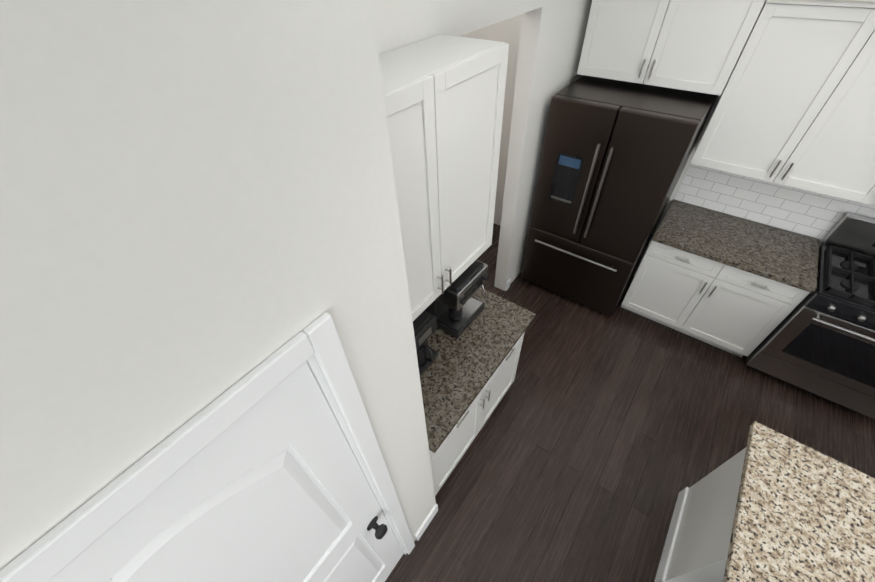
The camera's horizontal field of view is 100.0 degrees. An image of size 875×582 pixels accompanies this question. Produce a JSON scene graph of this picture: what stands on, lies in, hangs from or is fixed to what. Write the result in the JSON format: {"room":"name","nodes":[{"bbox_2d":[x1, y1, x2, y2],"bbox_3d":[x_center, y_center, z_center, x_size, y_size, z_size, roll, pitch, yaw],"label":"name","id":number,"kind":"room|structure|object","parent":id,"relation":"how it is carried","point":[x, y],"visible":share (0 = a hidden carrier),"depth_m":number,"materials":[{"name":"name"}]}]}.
{"room":"kitchen","nodes":[
{"label":"kitchen","id":0,"kind":"room"},
{"bbox_2d":[0,0,435,569],"bbox_3d":[-1.504,1.728,0.113,0.120,2.830,4.650,27,52,26],"label":"wall","id":1,"kind":"structure","parent":0,"point":[199,212],"depth_m":0.44,"materials":[{"name":"paint"}]},
{"bbox_2d":[0,312,414,581],"bbox_3d":[-0.507,1.038,1.247,0.138,2.125,0.935,27,52,26],"label":"door frame","id":2,"kind":"structure","parent":1,"relation":"attached to","point":[53,552],"depth_m":0.61,"materials":[{"name":"white wood"}]},
{"bbox_2d":[48,361,403,581],"bbox_3d":[-0.461,1.084,1.246,0.103,2.043,0.787,27,52,26],"label":"door","id":3,"kind":"structure","parent":1,"relation":"in","point":[272,485],"depth_m":0.82,"materials":[{"name":"white wood"}]},
{"bbox_2d":[415,278,510,540],"bbox_3d":[1.172,2.726,0.900,8.420,0.120,7.580,27,52,26],"label":"baseboard","id":4,"kind":"structure","parent":1,"relation":"attached to","point":[426,523],"depth_m":2.24,"materials":[{"name":"white wood"}]},
{"bbox_2d":[371,0,591,290],"bbox_3d":[0.278,-0.729,2.469,0.120,2.830,2.930,27,52,26],"label":"wall","id":5,"kind":"structure","parent":0,"point":[552,35],"depth_m":2.42,"materials":[{"name":"paint"}]},
{"bbox_2d":[378,34,508,320],"bbox_3d":[-0.112,-0.387,1.534,0.364,0.960,0.940,27,52,26],"label":"upper cabinet","id":6,"kind":"object","parent":5,"relation":"attached to","point":[444,95],"visible":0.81,"depth_m":1.39,"materials":[{"name":"white wood"}]},
{"bbox_2d":[385,223,874,581],"bbox_3d":[1.176,2.803,0.978,8.620,0.100,7.780,27,52,26],"label":"floor","id":7,"kind":"structure","parent":0,"point":[600,442],"depth_m":2.60,"materials":[{"name":"brown wood"}]},
{"bbox_2d":[420,287,535,495],"bbox_3d":[0.062,0.636,2.473,0.640,0.915,1.050,27,52,26],"label":"base cabinet","id":8,"kind":"object","parent":7,"relation":"on","point":[467,377],"visible":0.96,"depth_m":2.14,"materials":[{"name":"painted wood"},{"name":"nickel"}]},
{"bbox_2d":[413,311,437,375],"bbox_3d":[-0.137,0.263,1.958,0.283,0.352,0.200,27,52,26],"label":"drip coffee maker","id":9,"kind":"object","parent":8,"relation":"on","point":[424,325],"visible":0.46,"depth_m":1.86,"materials":[{"name":"black plastic"}]},
{"bbox_2d":[424,260,488,337],"bbox_3d":[0.100,0.009,2.177,0.298,0.385,0.300,27,52,26],"label":"coffee maker","id":10,"kind":"object","parent":8,"relation":"on","point":[456,308],"visible":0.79,"depth_m":2.12,"materials":[{"name":"black plastic"}]},
{"bbox_2d":[521,75,717,315],"bbox_3d":[1.386,-0.727,3.153,0.920,1.780,0.781,27,52,26],"label":"refrigerator","id":11,"kind":"object","parent":7,"relation":"on","point":[615,156],"visible":0.98,"depth_m":2.68,"materials":[{"name":"black metal"}]},
{"bbox_2d":[621,200,819,357],"bbox_3d":[2.249,-0.077,3.075,0.995,0.915,0.640,27,52,26],"label":"base cabinet","id":12,"kind":"object","parent":7,"relation":"on","point":[737,286],"visible":1,"depth_m":2.80,"materials":[{"name":"painted wood"},{"name":"nickel"}]},
{"bbox_2d":[654,440,795,581],"bbox_3d":[2.218,1.578,1.458,2.084,0.875,0.644,27,52,26],"label":"kitchen island","id":13,"kind":"object","parent":7,"relation":"on","point":[694,550],"depth_m":1.89,"materials":[{"name":"white"}]},
{"bbox_2d":[722,421,874,581],"bbox_3d":[2.102,1.352,1.043,2.156,0.040,0.950,27,52,26],"label":"island countertop","id":14,"kind":"structure","parent":13,"relation":"on","point":[802,514],"depth_m":1.48,"materials":[{"name":"beige stone"}]},
{"bbox_2d":[746,212,874,418],"bbox_3d":[2.930,0.231,2.562,0.780,1.160,0.715,27,52,26],"label":"range","id":15,"kind":"object","parent":7,"relation":"on","point":[819,341],"visible":1,"depth_m":2.50,"materials":[{"name":"black metal"}]},
{"bbox_2d":[461,14,821,275],"bbox_3d":[3.439,-0.458,2.043,8.620,2.830,0.100,27,52,26],"label":"wall","id":16,"kind":"structure","parent":0,"point":[508,31],"depth_m":3.32,"materials":[{"name":"paint"}]},
{"bbox_2d":[577,0,768,99],"bbox_3d":[1.506,-1.763,2.389,0.946,0.675,0.330,27,52,26],"label":"upper cabinet","id":17,"kind":"object","parent":16,"relation":"attached to","point":[688,45],"depth_m":2.34,"materials":[{"name":"white wood"}]},
{"bbox_2d":[674,164,874,239],"bbox_3d":[3.181,-0.355,2.338,2.910,0.451,0.007,27,52,26],"label":"tile backsplash","id":18,"kind":"structure","parent":16,"relation":"attached to","point":[806,212],"depth_m":2.77,"materials":[{"name":"white tile"}]},
{"bbox_2d":[690,0,874,204],"bbox_3d":[2.294,-1.144,2.178,0.995,0.945,0.330,27,52,26],"label":"upper cabinet","id":19,"kind":"object","parent":16,"relation":"attached to","point":[794,80],"depth_m":2.13,"materials":[{"name":"white wood"}]}
]}

